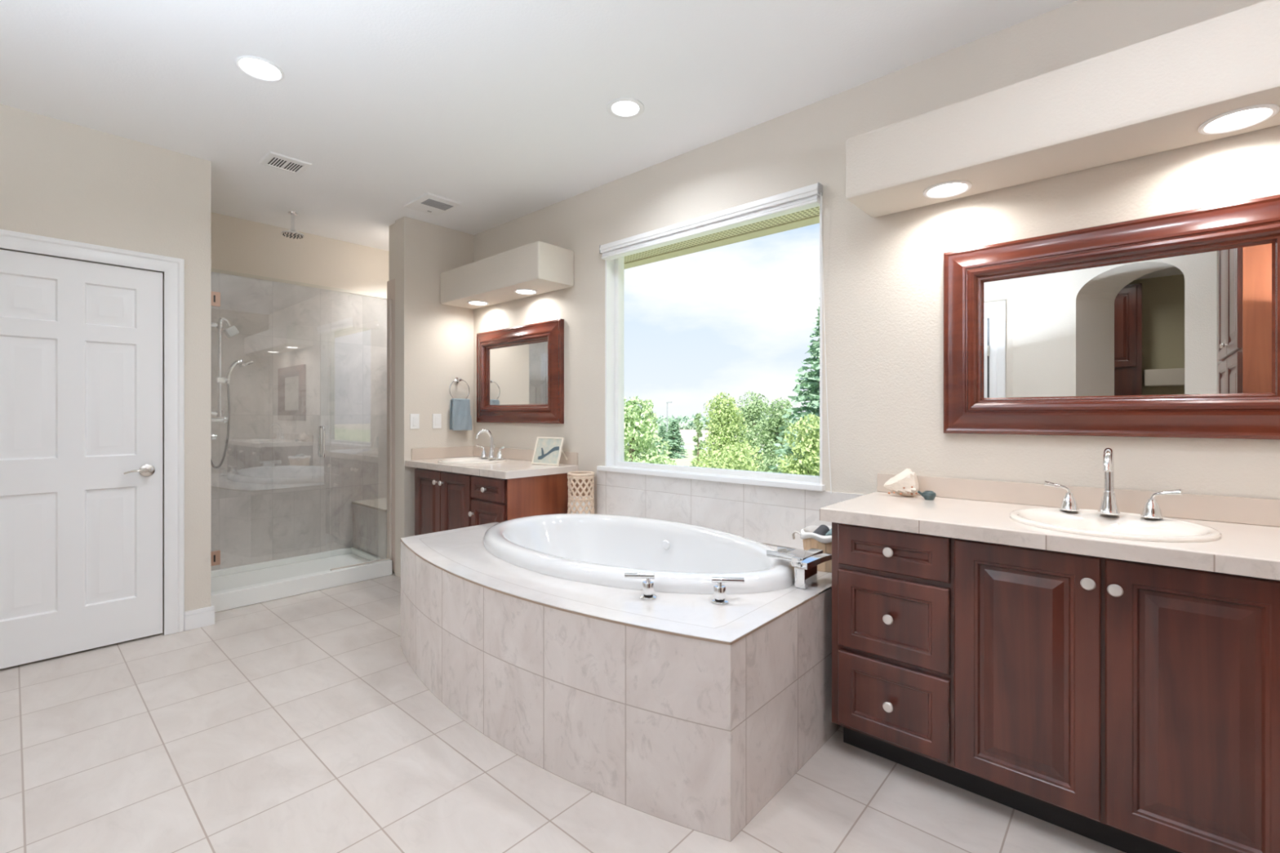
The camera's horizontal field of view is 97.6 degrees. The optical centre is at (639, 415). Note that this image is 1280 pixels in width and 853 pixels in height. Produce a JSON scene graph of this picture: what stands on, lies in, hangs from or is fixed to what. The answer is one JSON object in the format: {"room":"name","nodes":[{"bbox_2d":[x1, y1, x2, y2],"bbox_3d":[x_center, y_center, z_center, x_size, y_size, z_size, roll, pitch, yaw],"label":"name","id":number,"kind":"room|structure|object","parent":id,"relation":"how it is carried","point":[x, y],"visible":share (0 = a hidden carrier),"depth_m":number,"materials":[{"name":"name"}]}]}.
{"room":"bathroom","nodes":[
{"label":"bathroom","id":0,"kind":"room"},
{"bbox_2d":[0,103,210,634],"bbox_3d":[-3.273,-0.132,2.643,0.195,2.743,1.980,0,0,42],"label":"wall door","id":1,"kind":"structure","parent":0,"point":[60,180],"depth_m":3.10,"materials":[{"name":"beige paint"}]},
{"bbox_2d":[0,229,184,669],"bbox_3d":[-2.922,0.172,2.878,0.099,2.134,0.910,0,0,42],"label":"door","id":2,"kind":"structure","parent":1,"relation":"attached to","point":[82,466],"depth_m":2.94,"materials":[{"name":"white wood"}]},
{"bbox_2d":[184,605,214,631],"bbox_3d":[-2.573,1.185,3.272,0.016,0.107,0.140,0,0,42],"label":"baseboard","id":3,"kind":"structure","parent":1,"relation":"attached to","point":[202,617],"depth_m":3.27,"materials":[{"name":"white wood"}]},
{"bbox_2d":[210,271,386,570],"bbox_3d":[-2.750,0.075,4.620,0.010,2.270,1.650,0,0,42],"label":"glass shower enclosure","id":4,"kind":"structure","parent":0,"point":[319,356],"depth_m":4.54,"materials":[{"name":"clear glass"}]},
{"bbox_2d":[210,212,389,296],"bbox_3d":[-2.459,-0.132,4.356,1.015,2.743,1.902,0,0,42],"label":"wall","id":5,"kind":"structure","parent":0,"point":[237,245],"depth_m":4.56,"materials":[{"name":"beige paint"}]},
{"bbox_2d":[210,268,386,298],"bbox_3d":[-2.419,-1.073,4.326,0.895,0.025,1.670,0,0,42],"label":"trim","id":6,"kind":"structure","parent":5,"relation":"attached to","point":[214,270],"depth_m":4.54,"materials":[{"name":"silver"}]},
{"bbox_2d":[386,279,395,570],"bbox_3d":[-1.795,0.075,4.564,0.170,2.270,0.465,0,0,42],"label":"jamb","id":7,"kind":"object","parent":5,"relation":"attached to","point":[390,284],"visible":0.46,"depth_m":4.38,"materials":[{"name":"beige metal"}]},
{"bbox_2d":[389,216,474,577],"bbox_3d":[-1.949,-0.132,4.776,0.980,2.743,0.597,0,0,42],"label":"wall partition","id":8,"kind":"structure","parent":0,"point":[434,341],"depth_m":4.36,"materials":[{"name":"beige paint"}]},
{"bbox_2d":[409,413,419,428],"bbox_3d":[-1.723,0.048,4.285,0.009,0.115,0.072,0,0,42],"label":"light switch","id":9,"kind":"object","parent":8,"relation":"attached to","point":[414,418],"visible":1,"depth_m":4.28,"materials":[{"name":"white plastic"}]},
{"bbox_2d":[432,413,441,428],"bbox_3d":[-1.602,0.048,4.421,0.009,0.115,0.072,0,0,42],"label":"light switch","id":10,"kind":"object","parent":8,"relation":"attached to","point":[437,418],"visible":1,"depth_m":4.42,"materials":[{"name":"white plastic"}]},
{"bbox_2d":[448,377,469,399],"bbox_3d":[-1.471,-0.208,4.533,0.056,0.201,0.184,0,0,42],"label":"towel ring","id":11,"kind":"object","parent":8,"relation":"attached to","point":[456,380],"visible":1,"depth_m":4.53,"materials":[{"name":"silver metal"}]},
{"bbox_2d":[449,398,471,430],"bbox_3d":[-1.447,-0.005,4.522,0.070,0.254,0.171,0,0,42],"label":"hand towel","id":12,"kind":"object","parent":11,"relation":"hanging from","point":[460,419],"visible":1,"depth_m":4.50,"materials":[{"name":"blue fabric"}]},
{"bbox_2d":[411,445,577,465],"bbox_3d":[-1.082,0.297,4.041,1.288,0.085,0.541,0,0,42],"label":"backsplash","id":13,"kind":"structure","parent":8,"relation":"attached to","point":[468,451],"depth_m":4.35,"materials":[{"name":"stone"}]},
{"bbox_2d":[0,0,1078,251],"bbox_3d":[-1.739,-1.578,1.167,6.450,0.150,6.032,0,0,42],"label":"ceiling","id":14,"kind":"structure","parent":0,"point":[496,108],"depth_m":2.50,"materials":[{"name":"white paint"}]},
{"bbox_2d":[235,55,284,81],"bbox_3d":[-1.647,-1.499,2.429,0.176,0.006,0.176,0,0,42],"label":"recessed light","id":15,"kind":"object","parent":14,"relation":"in","point":[258,68],"visible":1,"depth_m":2.42,"materials":[{"name":"white plastic"}]},
{"bbox_2d":[258,151,311,174],"bbox_3d":[-2.115,-1.498,3.340,0.220,0.010,0.220,0,0,42],"label":"ceiling vent","id":16,"kind":"object","parent":14,"relation":"in","point":[272,159],"visible":1,"depth_m":3.33,"materials":[{"name":"white plastic"}]},
{"bbox_2d":[280,211,305,239],"bbox_3d":[-2.580,-1.415,4.162,0.156,0.175,0.156,0,0,42],"label":"shower head","id":17,"kind":"object","parent":14,"relation":"attached to","point":[291,233],"visible":1,"depth_m":4.15},
{"bbox_2d":[403,192,461,216],"bbox_3d":[-1.478,-1.494,3.988,0.350,0.018,0.255,0,0,42],"label":"exhaust fan","id":18,"kind":"object","parent":14,"relation":"attached to","point":[429,203],"visible":1,"depth_m":3.96,"materials":[{"name":"white plastic"}]},
{"bbox_2d":[421,199,453,210],"bbox_3d":[-1.434,-1.488,3.962,0.120,0.002,0.185,0,0,42],"label":"fan grille","id":19,"kind":"object","parent":18,"relation":"attached to","point":[433,203],"depth_m":3.96,"materials":[{"name":"grey"}]},
{"bbox_2d":[606,97,644,118],"bbox_3d":[-0.071,-1.499,2.740,0.184,0.006,0.184,0,0,42],"label":"recessed light","id":20,"kind":"object","parent":14,"relation":"in","point":[624,107],"visible":1,"depth_m":2.73,"materials":[{"name":"white plastic"}]},
{"bbox_2d":[0,572,1125,852],"bbox_3d":[-1.739,1.300,1.167,6.450,0.120,6.032,0,0,42],"label":"floor","id":21,"kind":"structure","parent":0,"point":[300,723],"depth_m":1.93,"materials":[{"name":"beige tile"}]},
{"bbox_2d":[210,546,391,612],"bbox_3d":[-2.606,1.183,4.175,0.793,0.115,1.190,0,0,42],"label":"shower curb","id":22,"kind":"object","parent":21,"relation":"on","point":[235,587],"visible":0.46,"depth_m":4.10,"materials":[{"name":"white plastic"}]},
{"bbox_2d":[210,546,381,591],"bbox_3d":[-2.646,1.194,4.217,0.677,0.091,1.181,0,0,42],"label":"basin","id":23,"kind":"object","parent":22,"relation":"in","point":[224,578],"depth_m":4.36,"materials":[{"name":"white ceramic"}]},
{"bbox_2d":[329,298,391,570],"bbox_3d":[-2.094,0.109,4.221,0.018,2.030,0.444,0,0,42],"label":"screen","id":24,"kind":"object","parent":22,"relation":"on","point":[390,300],"visible":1,"depth_m":4.38,"materials":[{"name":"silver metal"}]},
{"bbox_2d":[351,497,386,558],"bbox_3d":[-2.110,0.980,4.836,0.658,0.460,0.473,0,0,42],"label":"shower bench","id":25,"kind":"object","parent":21,"relation":"on","point":[369,516],"visible":0.47,"depth_m":4.67,"materials":[{"name":"grey tile"}]},
{"bbox_2d":[414,467,568,535],"bbox_3d":[-1.075,0.813,3.986,1.156,0.852,0.591,0,0,42],"label":"vanity cabinet","id":26,"kind":"object","parent":21,"relation":"on","point":[444,500],"visible":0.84,"depth_m":3.69,"materials":[{"name":"brown wood"}]},
{"bbox_2d":[404,445,577,479],"bbox_3d":[-1.097,0.321,4.024,1.291,0.132,0.588,0,0,42],"label":"countertop","id":27,"kind":"structure","parent":26,"relation":"on","point":[517,464],"depth_m":3.89,"materials":[{"name":"stone"}]},
{"bbox_2d":[437,457,506,464],"bbox_3d":[-1.233,0.396,4.121,0.500,0.140,0.476,0,0,42],"label":"sink basin","id":28,"kind":"object","parent":27,"relation":"in","point":[462,460],"visible":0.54,"depth_m":4.22,"materials":[{"name":"white ceramic"}]},
{"bbox_2d":[475,429,505,459],"bbox_3d":[-1.152,0.216,4.212,0.352,0.220,0.145,0,0,42],"label":"faucet","id":29,"kind":"object","parent":27,"relation":"on","point":[491,452],"visible":1,"depth_m":4.23,"materials":[{"name":"silver metal"}]},
{"bbox_2d":[531,436,567,465],"bbox_3d":[-0.616,0.246,3.883,0.235,0.189,0.143,0,0,32],"label":"picture frame","id":30,"kind":"object","parent":27,"relation":"on","point":[548,451],"visible":1,"depth_m":3.85,"materials":[{"name":"beige"}]},
{"bbox_2d":[400,522,840,841],"bbox_3d":[-0.176,0.950,2.694,2.078,0.580,1.351,0,0,42],"label":"tub surround","id":31,"kind":"object","parent":21,"relation":"on","point":[696,733],"visible":0.75,"depth_m":1.89,"materials":[{"name":"tile"}]},
{"bbox_2d":[567,471,594,513],"bbox_3d":[-0.382,0.515,3.626,0.178,0.290,0.178,0,0,42],"label":"woven basket","id":32,"kind":"object","parent":31,"relation":"on","point":[580,484],"visible":0.8,"depth_m":3.56,"materials":[{"name":"beige wicker"}]},
{"bbox_2d":[483,513,795,641],"bbox_3d":[-0.070,0.841,2.739,1.747,0.483,1.062,0,0,42],"label":"bathtub","id":33,"kind":"object","parent":31,"relation":"on","point":[595,548],"visible":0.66,"depth_m":2.92,"materials":[{"name":"white ceramic"}]},
{"bbox_2d":[624,573,657,599],"bbox_3d":[0.003,0.616,2.023,0.116,0.086,0.062,0,0,-9],"label":"tap","id":34,"kind":"object","parent":31,"relation":"on","point":[648,585],"visible":1,"depth_m":2.02,"materials":[{"name":"silver metal"}]},
{"bbox_2d":[711,577,744,604],"bbox_3d":[0.308,0.616,1.982,0.116,0.086,0.062,0,0,-9],"label":"tap","id":35,"kind":"object","parent":31,"relation":"on","point":[719,589],"visible":1,"depth_m":1.97,"materials":[{"name":"silver metal"}]},
{"bbox_2d":[766,546,831,589],"bbox_3d":[0.630,0.601,2.216,0.246,0.118,0.206,0,0,42],"label":"tub spout","id":36,"kind":"object","parent":31,"relation":"on","point":[806,562],"visible":0.97,"depth_m":2.15,"materials":[{"name":"silver metal"}]},
{"bbox_2d":[791,525,831,572],"bbox_3d":[0.817,0.580,2.448,0.245,0.159,0.239,0,0,-30],"label":"basket","id":37,"kind":"object","parent":31,"relation":"on","point":[811,540],"visible":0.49,"depth_m":2.37,"materials":[{"name":"white fabric"}]},
{"bbox_2d":[812,524,829,535],"bbox_3d":[0.790,0.522,2.456,0.052,0.072,0.110,0,0,42],"label":"washcloth","id":38,"kind":"object","parent":37,"relation":"in","point":[822,530],"visible":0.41,"depth_m":2.44,"materials":[{"name":"grey fabric"}]},
{"bbox_2d":[825,528,831,535],"bbox_3d":[0.848,0.515,2.425,0.058,0.078,0.112,0,0,42],"label":"washcloth","id":39,"kind":"object","parent":37,"relation":"in","point":[829,532],"visible":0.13,"depth_m":2.39,"materials":[{"name":"grey"}]},
{"bbox_2d":[831,522,1279,852],"bbox_3d":[1.464,0.813,1.735,1.574,0.852,0.602,0,0,42],"label":"vanity cabinet","id":40,"kind":"object","parent":21,"relation":"on","point":[1123,705],"visible":1,"depth_m":1.60,"materials":[{"name":"brown wood"}]},
{"bbox_2d":[819,472,1279,580],"bbox_3d":[1.461,0.322,1.742,1.615,0.130,0.598,0,0,42],"label":"countertop","id":41,"kind":"structure","parent":40,"relation":"on","point":[971,509],"depth_m":1.79,"materials":[{"name":"stone"}]},
{"bbox_2d":[884,468,918,497],"bbox_3d":[1.107,0.281,2.356,0.129,0.114,0.122,0,0,42],"label":"seashell","id":42,"kind":"object","parent":41,"relation":"on","point":[905,483],"visible":1,"depth_m":2.32,"materials":[{"name":"white"}]},
{"bbox_2d":[917,490,936,500],"bbox_3d":[1.158,0.322,2.256,0.064,0.035,0.051,0,0,42],"label":"pot","id":43,"kind":"object","parent":41,"relation":"on","point":[926,495],"visible":1,"depth_m":2.24,"materials":[{"name":"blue ceramic"}]},
{"bbox_2d":[877,472,1279,527],"bbox_3d":[1.657,0.298,1.959,1.607,0.083,0.012,0,0,42],"label":"backsplash","id":44,"kind":"structure","parent":41,"relation":"on","point":[1233,509],"depth_m":1.95,"materials":[{"name":"stone"}]},
{"bbox_2d":[1044,448,1182,519],"bbox_3d":[1.526,0.216,1.825,0.352,0.220,0.152,0,0,42],"label":"faucet","id":45,"kind":"object","parent":41,"relation":"on","point":[1108,504],"visible":1,"depth_m":1.84,"materials":[{"name":"silver metal"}]},
{"bbox_2d":[1009,507,1222,542],"bbox_3d":[1.446,0.396,1.739,0.500,0.140,0.476,0,0,42],"label":"sink basin","id":46,"kind":"object","parent":41,"relation":"in","point":[1126,526],"visible":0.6,"depth_m":1.78,"materials":[{"name":"white ceramic"}]},
{"bbox_2d":[440,0,1279,594],"bbox_3d":[0.112,-0.132,3.241,6.340,2.743,0.472,0,0,42],"label":"wall","id":47,"kind":"structure","parent":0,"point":[883,276],"depth_m":2.31,"materials":[{"name":"beige paint"}]},
{"bbox_2d":[466,300,488,305],"bbox_3d":[-1.265,-0.874,4.377,0.166,0.006,0.166,0,0,42],"label":"soffit light","id":48,"kind":"object","parent":47,"relation":"attached to","point":[473,302],"visible":1,"depth_m":4.37,"materials":[{"name":"white plastic"}]},
{"bbox_2d":[476,319,564,423],"bbox_3d":[-0.944,-0.305,4.245,1.057,0.730,0.054,0,0,42],"label":"wall mirror","id":49,"kind":"object","parent":47,"relation":"attached to","point":[520,370],"visible":1,"depth_m":4.19,"materials":[{"name":"red wood"}]},
{"bbox_2d":[488,341,547,404],"bbox_3d":[-0.932,-0.305,4.259,0.781,0.454,0.012,0,0,42],"label":"mirror glass","id":50,"kind":"object","parent":49,"relation":"attached to","point":[517,372],"depth_m":4.24,"materials":[{"name":"silver metal"}]},
{"bbox_2d":[513,288,537,294],"bbox_3d":[-0.810,-0.874,3.972,0.166,0.006,0.166,0,0,42],"label":"soffit light","id":51,"kind":"object","parent":47,"relation":"attached to","point":[523,291],"visible":1,"depth_m":3.97,"materials":[{"name":"white plastic"}]},
{"bbox_2d":[596,195,825,491],"bbox_3d":[0.348,-0.365,3.209,1.525,1.449,0.185,0,0,42],"label":"window","id":52,"kind":"structure","parent":47,"relation":"attached to","point":[615,461],"depth_m":3.64,"materials":[{"name":"white wood"}]},
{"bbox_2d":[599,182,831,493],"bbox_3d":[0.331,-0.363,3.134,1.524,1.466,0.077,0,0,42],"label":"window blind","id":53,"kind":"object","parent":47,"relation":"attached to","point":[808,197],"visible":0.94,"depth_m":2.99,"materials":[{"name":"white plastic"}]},
{"bbox_2d":[624,206,819,269],"bbox_3d":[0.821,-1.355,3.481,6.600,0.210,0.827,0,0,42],"label":"window shade","id":54,"kind":"object","parent":47,"relation":"attached to","point":[811,216],"visible":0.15,"depth_m":3.95,"materials":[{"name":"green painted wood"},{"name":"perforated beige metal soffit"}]},
{"bbox_2d":[923,180,971,198],"bbox_3d":[1.194,-0.874,2.177,0.166,0.006,0.166,0,0,42],"label":"soffit light","id":55,"kind":"object","parent":47,"relation":"attached to","point":[948,188],"visible":1,"depth_m":2.17,"materials":[{"name":"white plastic"}]},
{"bbox_2d":[943,194,1279,439],"bbox_3d":[1.635,-0.296,1.951,1.044,0.740,0.054,0,0,42],"label":"wall mirror","id":56,"kind":"object","parent":47,"relation":"attached to","point":[1166,325],"visible":1,"depth_m":1.93,"materials":[{"name":"red wood"}]},
{"bbox_2d":[983,243,1271,397],"bbox_3d":[1.647,-0.296,1.965,0.768,0.464,0.012,0,0,42],"label":"mirror glass","id":57,"kind":"object","parent":56,"relation":"attached to","point":[1197,322],"depth_m":1.91,"materials":[{"name":"silver metal"}]},
{"bbox_2d":[1197,103,1279,134],"bbox_3d":[1.773,-0.874,1.662,0.166,0.006,0.166,0,0,42],"label":"soffit light","id":58,"kind":"object","parent":47,"relation":"attached to","point":[1244,117],"visible":1,"depth_m":1.66,"materials":[{"name":"white plastic"}]},
{"bbox_3d":[-2.967,0.075,3.703,0.885,2.270,0.010,0,0,42],"label":"wall","id":59,"kind":"structure","parent":0,"visible":0},
{"bbox_2d":[210,317,253,468],"bbox_3d":[-2.764,-0.148,3.739,0.092,1.003,0.316,0,0,42],"label":"shower rail","id":60,"kind":"object","parent":59,"relation":"attached to","point":[232,331],"visible":0.89,"depth_m":3.71,"materials":[{"name":"silver metal"}]},
{"bbox_2d":[210,291,324,565],"bbox_3d":[-2.489,0.108,3.777,0.103,2.020,0.736,0,0,42],"label":"shower door","id":61,"kind":"structure","parent":59,"relation":"attached to","point":[215,296],"depth_m":3.55,"materials":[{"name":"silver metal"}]},
{"label":"outside","id":62,"kind":"structure","parent":0,"visible":0},
{"bbox_2d":[624,442,802,470],"bbox_3d":[-48.447,5.140,96.000,600.000,1.000,70.928,0,0,42],"label":"ground","id":63,"kind":"structure","parent":62,"point":[685,462],"depth_m":61.31,"materials":[{"name":"white"}]},
{"bbox_2d":[624,395,675,465],"bbox_3d":[-0.404,1.887,32.976,5.516,6.053,4.322,0,0,42],"label":"leafy tree","id":64,"kind":"object","parent":63,"relation":"on","point":[638,436],"visible":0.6,"depth_m":32.06,"materials":[{"name":"green plant"}]},
{"bbox_2d":[643,399,658,447],"bbox_3d":[1.293,1.467,79.436,3.867,7.594,3.452,0,0,42],"label":"leafy tree","id":65,"kind":"object","parent":63,"relation":"on","point":[650,405],"visible":0.38,"depth_m":78.82,"materials":[{"name":"green plant"}]},
{"bbox_2d":[654,424,667,453],"bbox_3d":[2.636,2.930,67.192,2.423,3.527,2.386,0,0,42],"label":"spruce tree","id":66,"kind":"object","parent":63,"relation":"on","point":[662,430],"visible":0.6,"depth_m":66.88,"materials":[{"name":"green plant"}]},
{"bbox_2d":[666,401,671,430],"bbox_3d":[3.651,1.494,70.359,0.800,6.333,0.200,0,0,42],"label":"light pole","id":67,"kind":"object","parent":63,"relation":"on","point":[667,402],"visible":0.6,"depth_m":70.50,"materials":[{"name":"white metal"}]},
{"bbox_2d":[659,419,688,458],"bbox_3d":[3.639,2.579,60.985,3.289,4.292,3.324,0,0,42],"label":"spruce tree","id":68,"kind":"object","parent":63,"relation":"on","point":[673,437],"visible":0.87,"depth_m":60.67,"materials":[{"name":"green plant"}]},
{"bbox_2d":[689,412,706,466],"bbox_3d":[3.864,2.237,36.717,1.249,4.911,0.938,0,0,42],"label":"leafy tree","id":69,"kind":"object","parent":63,"relation":"on","point":[695,438],"visible":0.7,"depth_m":36.70,"materials":[{"name":"green plant"}]},
{"bbox_2d":[688,391,763,470],"bbox_3d":[2.814,1.983,20.316,3.710,5.687,2.850,0,0,39],"label":"leafy tree","id":70,"kind":"object","parent":63,"relation":"on","point":[721,434],"visible":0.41,"depth_m":19.89,"materials":[{"name":"green plant"}]},
{"bbox_2d":[709,441,759,471],"bbox_3d":[1.644,2.589,10.321,2.274,4.211,2.266,0,0,-23],"label":"bush","id":71,"kind":"object","parent":63,"relation":"on","point":[739,456],"visible":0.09,"depth_m":10.17,"materials":[{"name":"green plant"}]},
{"bbox_2d":[733,390,771,471],"bbox_3d":[6.449,1.697,30.612,3.801,6.153,3.151,0,0,-1],"label":"leafy tree","id":72,"kind":"object","parent":63,"relation":"on","point":[752,414],"visible":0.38,"depth_m":30.38,"materials":[{"name":"green plant"}]},
{"bbox_2d":[751,396,801,472],"bbox_3d":[5.881,2.017,23.079,3.437,5.542,2.934,0,0,31],"label":"leafy tree","id":73,"kind":"object","parent":63,"relation":"on","point":[775,420],"visible":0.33,"depth_m":22.74,"materials":[{"name":"green plant"}]},
{"bbox_2d":[767,306,819,474],"bbox_3d":[4.662,0.731,13.219,4.897,8.045,4.858,0,0,34],"label":"spruce tree","id":74,"kind":"object","parent":63,"relation":"on","point":[810,381],"visible":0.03,"depth_m":13.20,"materials":[{"name":"green plant"}]},
{"bbox_2d":[777,413,819,475],"bbox_3d":[2.259,2.325,7.449,1.311,4.736,1.635,0,0,-32],"label":"leafy tree","id":75,"kind":"object","parent":63,"relation":"on","point":[810,445],"visible":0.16,"depth_m":7.32,"materials":[{"name":"green plant"}]},
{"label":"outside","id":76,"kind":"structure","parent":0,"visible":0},
{"bbox_2d":[653,420,791,445],"bbox_3d":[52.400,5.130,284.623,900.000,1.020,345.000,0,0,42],"label":"field","id":77,"kind":"structure","parent":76,"point":[687,435],"depth_m":127.19,"materials":[{"name":"white"}]},
{"bbox_2d":[640,413,798,430],"bbox_3d":[13.250,2.349,189.026,131.552,6.887,20.950,0,0,42],"label":"treeline","id":78,"kind":"object","parent":77,"relation":"on","point":[688,424],"visible":0.13,"depth_m":182.63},
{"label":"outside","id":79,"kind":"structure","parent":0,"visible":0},
{"bbox_2d":[627,443,762,452],"bbox_3d":[-31.524,4.610,115.027,400.000,0.060,6.000,0,0,42],"label":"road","id":80,"kind":"structure","parent":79,"point":[685,446],"depth_m":78.72,"materials":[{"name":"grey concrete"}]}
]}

